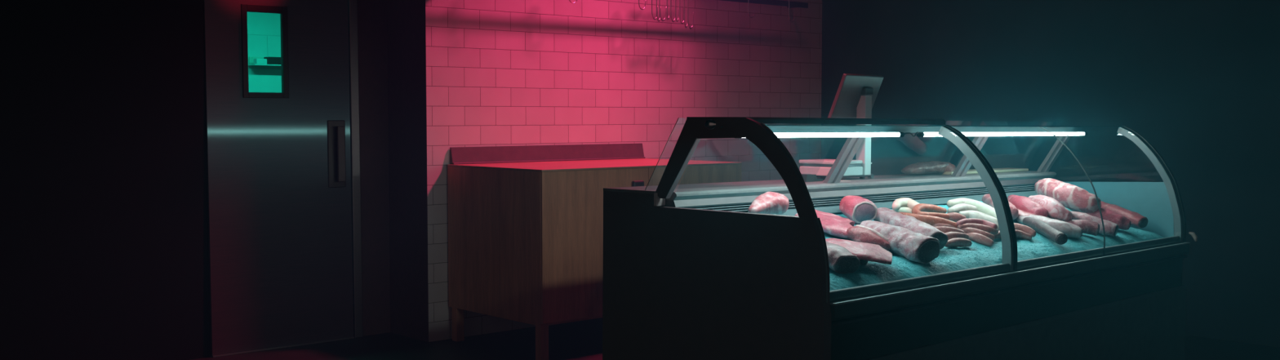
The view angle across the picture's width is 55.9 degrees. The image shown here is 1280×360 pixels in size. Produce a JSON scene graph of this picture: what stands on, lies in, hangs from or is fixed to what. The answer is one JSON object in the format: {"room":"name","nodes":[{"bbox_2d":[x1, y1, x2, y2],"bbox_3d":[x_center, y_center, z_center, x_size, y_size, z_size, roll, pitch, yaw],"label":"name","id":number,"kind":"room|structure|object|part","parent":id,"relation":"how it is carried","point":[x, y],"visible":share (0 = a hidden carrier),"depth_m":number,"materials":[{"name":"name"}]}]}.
{"room":"food shop","nodes":[
{"label":"food shop","id":0,"kind":"room"},
{"bbox_2d":[0,0,390,359],"bbox_3d":[-3.972,-0.915,4.063,6.967,3.700,0.146,-3,4,-42],"label":"wall","id":1,"kind":"structure","parent":0,"point":[104,225],"depth_m":5.45,"materials":[{"name":"black paint"}]},
{"bbox_2d":[203,0,363,357],"bbox_3d":[-1.761,-0.227,5.992,0.798,2.120,0.112,-3,4,-42],"label":"door","id":2,"kind":"structure","parent":1,"relation":"in","point":[283,177],"depth_m":5.99,"materials":[{"name":"metal"}]},
{"bbox_3d":[-1.548,-0.133,6.161,0.098,0.343,0.006,-3,4,-42],"label":"handle plate","id":3,"kind":"part","parent":2,"relation":"part of","materials":[{"name":"plastic"}]},
{"bbox_3d":[-1.755,-0.227,5.985,0.798,2.120,0.030,-3,4,-42],"label":"frame","id":4,"kind":"part","parent":2,"relation":"part of","materials":[{"name":"metal"}]},
{"bbox_2d":[247,12,281,93],"bbox_3d":[-2.441,-1.082,7.173,3.800,3.700,0.100,-3,4,-42],"label":"wall","id":5,"kind":"structure","parent":0,"point":[264,29],"depth_m":7.28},
{"bbox_2d":[248,56,280,66],"bbox_3d":[-2.163,-0.715,7.306,0.395,0.053,0.100,-3,4,-42],"label":"wall shelf","id":6,"kind":"object","parent":5,"relation":"attached to","point":[251,59],"visible":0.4,"depth_m":7.22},
{"bbox_3d":[-2.198,-0.720,7.334,0.370,0.046,0.012,-3,4,-42],"label":"rail","id":7,"kind":"part","parent":6,"relation":"part of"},
{"bbox_2d":[253,58,266,64],"bbox_3d":[-2.261,-0.705,7.187,0.066,0.032,0.048,-3,4,-42],"label":"box","id":8,"kind":"object","parent":6,"relation":"on","point":[261,61],"visible":1,"depth_m":7.17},
{"bbox_2d":[263,57,280,64],"bbox_3d":[-2.173,-0.716,7.272,0.174,0.045,0.058,-3,4,-42],"label":"box","id":9,"kind":"object","parent":6,"relation":"on","point":[270,60],"visible":0.51,"depth_m":7.22,"materials":[{"name":"black plastic"}]},
{"bbox_2d":[386,0,822,342],"bbox_3d":[-0.094,-1.086,7.257,3.080,3.700,0.500,-3,4,-42],"label":"wall","id":10,"kind":"structure","parent":0,"point":[461,73],"depth_m":6.62,"materials":[{"name":"tile"}]},
{"bbox_2d":[449,143,644,164],"bbox_3d":[-0.474,-0.147,6.610,1.315,0.087,0.026,-3,4,-42],"label":"backsplash","id":11,"kind":"structure","parent":10,"relation":"attached to","point":[491,153],"depth_m":6.56,"materials":[{"name":"silver metal"}]},
{"bbox_2d":[719,0,808,8],"bbox_3d":[0.062,-1.083,6.977,2.640,0.034,0.126,-3,4,-42],"label":"hook rail","id":12,"kind":"object","parent":10,"relation":"attached to","point":[775,2],"visible":0.99,"depth_m":7.61,"materials":[{"name":"metal"}]},
{"bbox_2d":[638,0,645,9],"bbox_3d":[0.011,-1.060,6.855,0.006,0.188,0.076,2,4,34],"label":"hook","id":13,"kind":"object","parent":12,"relation":"hanging from","point":[638,0],"visible":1,"depth_m":6.85,"materials":[{"name":"metal"}]},
{"bbox_2d":[651,0,657,19],"bbox_3d":[0.083,-1.046,6.920,0.006,0.257,0.076,2,4,30],"label":"hook","id":14,"kind":"object","parent":12,"relation":"hanging from","point":[651,0],"visible":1,"depth_m":6.91,"materials":[{"name":"metal"}]},
{"bbox_2d":[656,0,660,22],"bbox_3d":[0.106,-1.045,6.941,0.006,0.268,0.076,1,3,21],"label":"hook","id":15,"kind":"object","parent":12,"relation":"hanging from","point":[656,0],"visible":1,"depth_m":6.91,"materials":[{"name":"metal"}]},
{"bbox_2d":[658,0,666,21],"bbox_3d":[0.130,-1.047,6.963,0.006,0.263,0.076,2,4,34],"label":"hook","id":16,"kind":"object","parent":12,"relation":"hanging from","point":[659,0],"visible":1,"depth_m":6.94,"materials":[{"name":"metal"}]},
{"bbox_2d":[666,0,669,20],"bbox_3d":[0.162,-1.052,6.990,0.006,0.250,0.076,1,3,11],"label":"hook","id":17,"kind":"object","parent":12,"relation":"hanging from","point":[666,0],"visible":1,"depth_m":6.96,"materials":[{"name":"metal"}]},
{"bbox_2d":[670,0,675,22],"bbox_3d":[0.192,-1.050,7.017,0.006,0.265,0.076,1,3,25],"label":"hook","id":18,"kind":"object","parent":12,"relation":"hanging from","point":[673,20],"visible":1,"depth_m":7.00,"materials":[{"name":"metal"}]},
{"bbox_2d":[675,0,679,22],"bbox_3d":[0.216,-1.052,7.038,0.007,0.261,0.076,1,3,17],"label":"hook","id":19,"kind":"object","parent":12,"relation":"hanging from","point":[675,0],"visible":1,"depth_m":7.02,"materials":[{"name":"metal"}]},
{"bbox_2d":[679,0,684,24],"bbox_3d":[0.245,-1.050,7.065,0.006,0.276,0.076,1,3,25],"label":"hook","id":20,"kind":"object","parent":12,"relation":"hanging from","point":[679,0],"visible":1,"depth_m":7.04,"materials":[{"name":"metal"}]},
{"bbox_2d":[683,0,688,28],"bbox_3d":[0.269,-1.044,7.087,0.006,0.305,0.076,1,3,21],"label":"hook","id":21,"kind":"object","parent":12,"relation":"hanging from","point":[686,27],"visible":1,"depth_m":7.06,"materials":[{"name":"metal"}]},
{"bbox_2d":[687,0,693,29],"bbox_3d":[0.297,-1.043,7.112,0.006,0.313,0.076,2,4,30],"label":"hook","id":22,"kind":"object","parent":12,"relation":"hanging from","point":[687,0],"visible":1,"depth_m":7.09,"materials":[{"name":"metal"}]},
{"bbox_2d":[788,0,794,22],"bbox_3d":[0.967,-1.103,7.708,0.006,0.199,0.076,2,4,37],"label":"hook","id":23,"kind":"object","parent":12,"relation":"hanging from","point":[788,0],"visible":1,"depth_m":7.68,"materials":[{"name":"metal"}]},
{"bbox_2d":[190,317,1279,359],"bbox_3d":[-0.361,1.086,2.436,10.047,0.120,12.500,-3,4,-42],"label":"floor","id":24,"kind":"structure","parent":0,"point":[579,340],"depth_m":5.97,"materials":[{"name":"concrete"}]},
{"bbox_2d":[447,143,742,359],"bbox_3d":[-0.215,0.321,6.329,1.339,0.990,0.827,-3,4,-42],"label":"cabinet","id":25,"kind":"object","parent":24,"relation":"on","point":[526,223],"depth_m":5.83,"materials":[{"name":"brown wood"}]},
{"bbox_3d":[-0.933,0.737,6.187,0.046,0.173,0.046,-3,4,-42],"label":"leg","id":26,"kind":"part","parent":25,"relation":"part of","materials":[{"name":"brown wood"}]},
{"bbox_3d":[-0.459,0.766,5.657,0.046,0.173,0.046,-3,4,-42],"label":"leg","id":27,"kind":"part","parent":25,"relation":"part of","materials":[{"name":"brown wood"}]},
{"bbox_3d":[-0.209,0.304,5.815,0.663,0.708,0.012,-3,4,-42],"label":"cabinet door","id":28,"kind":"part","parent":25,"relation":"part of","materials":[{"name":"brown wood"}]},
{"bbox_2d":[447,158,742,172],"bbox_3d":[-0.220,-0.082,6.312,1.339,0.010,0.798,-3,4,-42],"label":"countertop","id":29,"kind":"structure","parent":25,"relation":"on","point":[558,166],"depth_m":6.16,"materials":[{"name":"white wood"}]},
{"bbox_3d":[-0.009,0.022,5.956,0.070,0.037,0.022,-3,4,-42],"label":"door pull","id":30,"kind":"part","parent":25,"relation":"part of","materials":[{"name":"plastic"}]},
{"bbox_3d":[0.290,0.280,6.260,0.670,0.708,0.012,-3,4,-42],"label":"cabinet door","id":31,"kind":"part","parent":25,"relation":"part of","materials":[{"name":"brown wood"}]},
{"bbox_2d":[602,116,1197,359],"bbox_3d":[1.053,0.363,4.247,0.857,1.148,2.468,3,4,45],"label":"display case","id":32,"kind":"object","parent":24,"relation":"on","point":[690,273],"visible":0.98,"depth_m":3.60,"materials":[{"name":"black metal"}]},
{"bbox_3d":[0.122,-0.033,3.440,0.123,0.177,0.019,3,4,45],"label":"steel trim","id":33,"kind":"part","parent":32,"relation":"part of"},
{"bbox_3d":[0.190,0.461,3.405,0.825,0.825,0.032,3,4,45],"label":"panel","id":34,"kind":"part","parent":32,"relation":"part of","materials":[{"name":"black metal"}]},
{"bbox_3d":[0.250,-0.042,3.312,0.564,0.260,0.015,3,4,45],"label":"frame","id":35,"kind":"part","parent":32,"relation":"part of","materials":[{"name":"black metal"}]},
{"bbox_3d":[0.404,0.081,3.179,0.224,0.463,0.005,3,4,45],"label":"edge trim","id":36,"kind":"part","parent":32,"relation":"part of","materials":[{"name":"black metal"}]},
{"bbox_2d":[801,173,822,182],"bbox_3d":[0.578,-0.009,4.188,0.070,0.026,0.097,3,4,45],"label":"label holder","id":37,"kind":"object","parent":32,"relation":"on","point":[806,177],"visible":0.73,"depth_m":4.15,"materials":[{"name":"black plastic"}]},
{"bbox_2d":[617,170,1056,200],"bbox_3d":[0.851,0.007,4.439,0.274,0.026,2.392,3,4,45],"label":"countertop","id":38,"kind":"structure","parent":32,"relation":"on","point":[724,189],"depth_m":4.09,"materials":[{"name":"metal"}]},
{"bbox_2d":[774,132,900,137],"bbox_3d":[0.564,-0.137,3.670,0.014,0.014,0.800,3,4,45],"label":"tube light","id":39,"kind":"object","parent":32,"relation":"attached to","point":[835,134],"depth_m":3.72,"materials":[{"name":"white"}]},
{"bbox_2d":[799,73,883,178],"bbox_3d":[0.730,-0.192,4.374,0.178,0.376,0.270,3,4,45],"label":"scale","id":40,"kind":"object","parent":32,"relation":"on","point":[855,96],"visible":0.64,"depth_m":4.33,"materials":[{"name":"black plastic"}]},
{"bbox_3d":[0.687,-0.066,4.348,0.164,0.013,0.164,3,4,45],"label":"platter","id":41,"kind":"part","parent":40,"relation":"part of","materials":[{"name":"silver metal"}]},
{"bbox_3d":[0.842,-0.015,4.404,0.016,0.019,0.019,3,4,45],"label":"level knob","id":42,"kind":"part","parent":40,"relation":"part of","materials":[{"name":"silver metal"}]},
{"bbox_3d":[0.690,-0.082,4.042,0.146,0.190,0.062,3,4,45],"label":"post","id":43,"kind":"part","parent":32,"relation":"part of","materials":[{"name":"metal"}]},
{"bbox_3d":[0.919,0.048,4.357,0.052,0.048,2.370,3,4,45],"label":"panel","id":44,"kind":"part","parent":32,"relation":"part of","materials":[{"name":"silver metal"}]},
{"bbox_2d":[689,184,1035,211],"bbox_3d":[0.925,0.061,4.348,2.363,0.045,0.165,-3,4,-42],"label":"vent grille","id":45,"kind":"object","parent":32,"relation":"attached to","point":[935,194],"depth_m":4.28,"materials":[{"name":"grey metal"}]},
{"bbox_3d":[1.078,-0.188,4.208,0.208,0.005,2.396,3,4,45],"label":"canopy glass","id":46,"kind":"part","parent":32,"relation":"part of","materials":[{"name":"clear glass"}]},
{"bbox_3d":[1.275,-0.106,4.630,0.146,0.190,0.062,3,4,45],"label":"post","id":47,"kind":"part","parent":32,"relation":"part of","materials":[{"name":"metal"}]},
{"bbox_2d":[940,168,1028,174],"bbox_3d":[1.424,-0.037,5.041,0.100,0.011,0.640,3,4,45],"label":"cutting board","id":48,"kind":"object","parent":32,"relation":"on","point":[996,170],"visible":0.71,"depth_m":5.09,"materials":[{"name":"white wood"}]},
{"bbox_2d":[901,160,955,174],"bbox_3d":[1.137,-0.047,4.776,0.110,0.053,0.334,3,4,42],"label":"joint","id":49,"kind":"object","parent":48,"relation":"on","point":[934,167],"visible":0.98,"depth_m":4.73,"materials":[{"name":"red food"}]},
{"bbox_2d":[823,200,1163,290],"bbox_3d":[1.109,0.195,4.166,0.511,0.198,2.354,3,4,45],"label":"display tray","id":50,"kind":"object","parent":32,"relation":"in","point":[977,255],"depth_m":3.84,"materials":[{"name":"silver metal"}]},
{"bbox_2d":[747,191,789,214],"bbox_3d":[0.383,0.071,3.618,0.086,0.069,0.165,3,4,45],"label":"pork shoulder","id":51,"kind":"object","parent":50,"relation":"on","point":[768,202],"visible":0.89,"depth_m":3.60,"materials":[{"name":"pink food"}]},
{"bbox_2d":[795,209,854,239],"bbox_3d":[0.602,0.141,3.801,0.218,0.086,0.187,3,4,45],"label":"slab","id":52,"kind":"object","parent":50,"relation":"on","point":[833,224],"visible":0.4,"depth_m":3.75,"materials":[{"name":"pink food"}]},
{"bbox_2d":[826,240,860,273],"bbox_3d":[0.536,0.216,3.411,0.105,0.084,0.170,-2,4,-29],"label":"shank cut","id":53,"kind":"object","parent":50,"relation":"on","point":[841,260],"visible":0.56,"depth_m":3.35,"materials":[{"name":"pink food"}]},
{"bbox_2d":[839,195,877,223],"bbox_3d":[0.717,0.097,3.993,0.110,0.088,0.125,-1,3,-22],"label":"rolled roast","id":54,"kind":"object","parent":50,"relation":"on","point":[858,209],"visible":0.94,"depth_m":3.94,"materials":[{"name":"pink food"}]},
{"bbox_2d":[825,238,892,264],"bbox_3d":[0.627,0.206,3.487,0.200,0.061,0.173,1,3,10],"label":"steak","id":55,"kind":"object","parent":50,"relation":"on","point":[864,251],"visible":0.81,"depth_m":3.45,"materials":[{"name":"pink food"}]},
{"bbox_3d":[0.596,0.210,3.534,0.047,0.063,0.178,-2,4,-30],"label":"meat strip","id":56,"kind":"part","parent":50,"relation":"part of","materials":[{"name":"red food"}]},
{"bbox_2d":[846,224,890,250],"bbox_3d":[0.699,0.177,3.698,0.140,0.076,0.093,3,4,45],"label":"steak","id":57,"kind":"object","parent":50,"relation":"on","point":[860,233],"visible":0.81,"depth_m":3.67,"materials":[{"name":"food"}]},
{"bbox_2d":[860,220,939,263],"bbox_3d":[0.787,0.190,3.723,0.123,0.116,0.278,-2,4,-39],"label":"meat loin","id":58,"kind":"object","parent":50,"relation":"on","point":[918,247],"visible":0.81,"depth_m":3.64,"materials":[{"name":"pink food"}]},
{"bbox_2d":[892,206,911,213],"bbox_3d":[0.928,0.113,4.220,0.108,0.039,0.038,-1,3,-17],"label":"sausage","id":59,"kind":"object","parent":50,"relation":"on","point":[903,209],"visible":0.3,"depth_m":4.21,"materials":[{"name":"white food"}]},
{"bbox_2d":[873,207,947,249],"bbox_3d":[0.866,0.157,3.927,0.109,0.119,0.302,-2,4,-31],"label":"meat loin","id":60,"kind":"object","parent":50,"relation":"on","point":[885,215],"visible":0.65,"depth_m":3.87,"materials":[{"name":"pink food"}]},
{"bbox_2d":[931,222,955,227],"bbox_3d":[1.024,0.159,4.082,0.142,0.044,0.050,0,3,-8],"label":"sausage","id":61,"kind":"object","parent":50,"relation":"on","point":[937,224],"visible":0.31,"depth_m":4.06,"materials":[{"name":"brown food"}]},
{"bbox_2d":[899,212,957,228],"bbox_3d":[0.978,0.141,4.077,0.214,0.063,0.056,0,3,1],"label":"sausage","id":62,"kind":"object","parent":61,"relation":"on","point":[930,220],"visible":0.57,"depth_m":4.06,"materials":[{"name":"orange food"}]},
{"bbox_2d":[911,203,950,219],"bbox_3d":[1.001,0.110,4.159,0.114,0.052,0.221,3,4,45],"label":"sausage","id":63,"kind":"object","parent":62,"relation":"on","point":[932,210],"visible":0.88,"depth_m":4.16,"materials":[{"name":"food"}]},
{"bbox_2d":[892,197,919,210],"bbox_3d":[0.916,0.088,4.208,0.127,0.050,0.088,-1,3,-24],"label":"sausage","id":64,"kind":"object","parent":63,"relation":"on","point":[897,203],"visible":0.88,"depth_m":4.21,"materials":[{"name":"white food"}]},
{"bbox_2d":[944,231,968,239],"bbox_3d":[1.032,0.185,3.975,0.156,0.031,0.030,-2,4,-37],"label":"sausage","id":65,"kind":"object","parent":50,"relation":"on","point":[950,234],"visible":0.57,"depth_m":3.96,"materials":[{"name":"brown food"}]},
{"bbox_2d":[935,226,964,233],"bbox_3d":[1.014,0.171,3.989,0.134,0.039,0.031,-1,3,-16],"label":"sausage","id":66,"kind":"object","parent":65,"relation":"on","point":[943,228],"visible":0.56,"depth_m":3.98,"materials":[{"name":"brown food"}]},
{"bbox_2d":[946,212,966,222],"bbox_3d":[1.096,0.131,4.184,0.075,0.039,0.035,0,3,-5],"label":"sausage","id":67,"kind":"object","parent":50,"relation":"on","point":[954,216],"visible":0.56,"depth_m":4.17,"materials":[{"name":"food"}]},
{"bbox_2d":[944,237,972,247],"bbox_3d":[1.031,0.203,3.913,0.127,0.032,0.030,-2,4,-34],"label":"sausage","id":68,"kind":"object","parent":50,"relation":"on","point":[957,242],"visible":0.91,"depth_m":3.90,"materials":[{"name":"brown food"}]},
{"bbox_2d":[960,227,995,239],"bbox_3d":[1.134,0.181,4.061,0.116,0.043,0.032,1,3,17],"label":"sausage","id":69,"kind":"object","parent":50,"relation":"on","point":[966,230],"visible":0.66,"depth_m":4.05,"materials":[{"name":"brown food"}]},
{"bbox_2d":[957,222,998,234],"bbox_3d":[1.145,0.166,4.093,0.154,0.040,0.034,-1,3,-13],"label":"sausage","id":70,"kind":"object","parent":50,"relation":"on","point":[989,229],"visible":0.8,"depth_m":4.08,"materials":[{"name":"red food"}]},
{"bbox_2d":[955,217,997,228],"bbox_3d":[1.139,0.152,4.113,0.155,0.044,0.060,-1,3,-14],"label":"sausage","id":71,"kind":"object","parent":70,"relation":"on","point":[966,220],"visible":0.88,"depth_m":4.11,"materials":[{"name":"food"}]},
{"bbox_2d":[958,209,999,230],"bbox_3d":[1.214,0.146,4.249,0.190,0.073,0.066,2,4,35],"label":"sausage","id":72,"kind":"object","parent":50,"relation":"on","point":[968,214],"visible":0.37,"depth_m":4.25,"materials":[{"name":"white food"}]},
{"bbox_2d":[946,197,996,217],"bbox_3d":[1.227,0.115,4.311,0.250,0.093,0.101,3,4,45],"label":"sausage","id":73,"kind":"object","parent":72,"relation":"on","point":[983,207],"visible":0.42,"depth_m":4.34,"materials":[{"name":"white food"}]},
{"bbox_2d":[946,203,977,213],"bbox_3d":[1.156,0.110,4.313,0.178,0.050,0.068,-2,3,-28],"label":"sausage","id":74,"kind":"object","parent":73,"relation":"on","point":[958,207],"visible":0.58,"depth_m":4.30,"materials":[{"name":"white food"}]},
{"bbox_2d":[966,232,994,246],"bbox_3d":[1.131,0.198,4.028,0.099,0.044,0.034,3,4,40],"label":"sausage","id":75,"kind":"object","parent":50,"relation":"on","point":[975,237],"visible":0.91,"depth_m":4.01,"materials":[{"name":"food"}]},
{"bbox_2d":[982,194,1018,219],"bbox_3d":[1.357,0.100,4.553,0.085,0.082,0.243,0,3,1],"label":"pork chop","id":76,"kind":"object","parent":50,"relation":"on","point":[986,198],"visible":0.41,"depth_m":4.50,"materials":[{"name":"pink food"}]},
{"bbox_2d":[993,229,1032,239],"bbox_3d":[1.279,0.192,4.184,0.193,0.040,0.049,-2,4,-31],"label":"sausage","id":77,"kind":"object","parent":50,"relation":"on","point":[1020,234],"visible":0.59,"depth_m":4.21,"materials":[{"name":"brown food"}]},
{"bbox_2d":[1013,222,1035,236],"bbox_3d":[1.341,0.176,4.263,0.113,0.047,0.036,1,3,25],"label":"sausage","id":78,"kind":"object","parent":50,"relation":"on","point":[1023,228],"visible":0.54,"depth_m":4.24,"materials":[{"name":"food"}]},
{"bbox_2d":[1017,208,1052,218],"bbox_3d":[1.465,0.135,4.494,0.146,0.048,0.104,0,3,8],"label":"slab","id":79,"kind":"object","parent":50,"relation":"on","point":[1021,213],"visible":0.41,"depth_m":4.47,"materials":[{"name":"pink food"}]},
{"bbox_2d":[1007,194,1048,217],"bbox_3d":[1.453,0.103,4.576,0.096,0.086,0.237,-1,3,-12],"label":"pork loin","id":80,"kind":"object","parent":79,"relation":"on","point":[1021,202],"visible":0.75,"depth_m":4.51,"materials":[{"name":"pink food"}]},
{"bbox_2d":[1022,217,1067,244],"bbox_3d":[1.448,0.180,4.315,0.053,0.081,0.232,-1,3,-15],"label":"salami","id":81,"kind":"object","parent":50,"relation":"on","point":[1039,226],"visible":0.96,"depth_m":4.29,"materials":[{"name":"grey food"}]},
{"bbox_2d":[1017,214,1082,238],"bbox_3d":[1.499,0.171,4.423,0.230,0.080,0.100,1,3,21],"label":"sausage","id":82,"kind":"object","parent":50,"relation":"on","point":[1071,230],"visible":0.73,"depth_m":4.37,"materials":[{"name":"food"}]},
{"bbox_2d":[1065,219,1099,235],"bbox_3d":[1.637,0.176,4.478,0.123,0.059,0.069,0,3,4],"label":"shank end","id":83,"kind":"object","parent":50,"relation":"on","point":[1088,227],"visible":0.7,"depth_m":4.45,"materials":[{"name":"pink food"}]},
{"bbox_2d":[1028,195,1072,221],"bbox_3d":[1.539,0.104,4.568,0.096,0.092,0.222,-1,3,-18],"label":"joint","id":84,"kind":"object","parent":83,"relation":"on","point":[1055,209],"visible":0.71,"depth_m":4.49,"materials":[{"name":"pink food"}]},
{"bbox_2d":[1058,210,1119,236],"bbox_3d":[1.696,0.163,4.592,0.236,0.094,0.101,1,3,16],"label":"sausage","id":85,"kind":"object","parent":50,"relation":"on","point":[1111,228],"visible":0.48,"depth_m":4.55,"materials":[{"name":"food"}]},
{"bbox_2d":[1086,207,1130,230],"bbox_3d":[1.802,0.146,4.709,0.210,0.092,0.100,1,3,25],"label":"meat cut","id":86,"kind":"object","parent":50,"relation":"on","point":[1122,221],"visible":0.52,"depth_m":4.66,"materials":[{"name":"food"}]},
{"bbox_2d":[1034,177,1101,213],"bbox_3d":[1.682,0.061,4.761,0.262,0.135,0.154,3,4,45],"label":"meat","id":87,"kind":"object","parent":86,"relation":"on","point":[1073,197],"visible":0.88,"depth_m":4.70,"materials":[{"name":"pink food"}]},
{"bbox_2d":[1100,200,1147,227],"bbox_3d":[1.933,0.134,4.923,0.068,0.102,0.298,-2,3,-28],"label":"fillet","id":88,"kind":"object","parent":50,"relation":"on","point":[1136,220],"visible":0.58,"depth_m":4.83,"materials":[{"name":"red food"}]},
{"bbox_2d":[924,132,1084,136],"bbox_3d":[1.378,-0.171,4.490,0.014,0.014,1.218,3,4,45],"label":"tube light","id":89,"kind":"object","parent":32,"relation":"attached to","point":[926,134],"depth_m":4.47,"materials":[{"name":"white"}]},
{"bbox_3d":[1.336,0.340,3.974,0.017,0.007,2.395,3,4,45],"label":"bumper trim","id":90,"kind":"part","parent":32,"relation":"part of","materials":[{"name":"metal"}]},
{"bbox_3d":[1.333,0.646,3.989,0.017,0.383,2.396,3,4,45],"label":"panel","id":91,"kind":"part","parent":32,"relation":"part of","materials":[{"name":"black metal"}]},
{"bbox_3d":[1.768,-0.126,5.127,0.146,0.190,0.062,3,4,45],"label":"post","id":92,"kind":"part","parent":32,"relation":"part of","materials":[{"name":"metal"}]},
{"bbox_3d":[1.951,0.118,5.022,0.595,0.238,0.022,3,4,45],"label":"panel","id":93,"kind":"part","parent":32,"relation":"part of","materials":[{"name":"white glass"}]},
{"bbox_3d":[2.070,0.014,4.899,0.268,0.459,0.034,3,4,45],"label":"frame","id":94,"kind":"part","parent":32,"relation":"part of","materials":[{"name":"paint"}]},
{"bbox_2d":[820,0,1279,347],"bbox_3d":[4.274,-0.954,4.793,0.150,3.700,10.000,-3,4,-42],"label":"wall","id":95,"kind":"structure","parent":0,"point":[1199,80],"depth_m":6.57,"materials":[{"name":"paint"}]}
]}

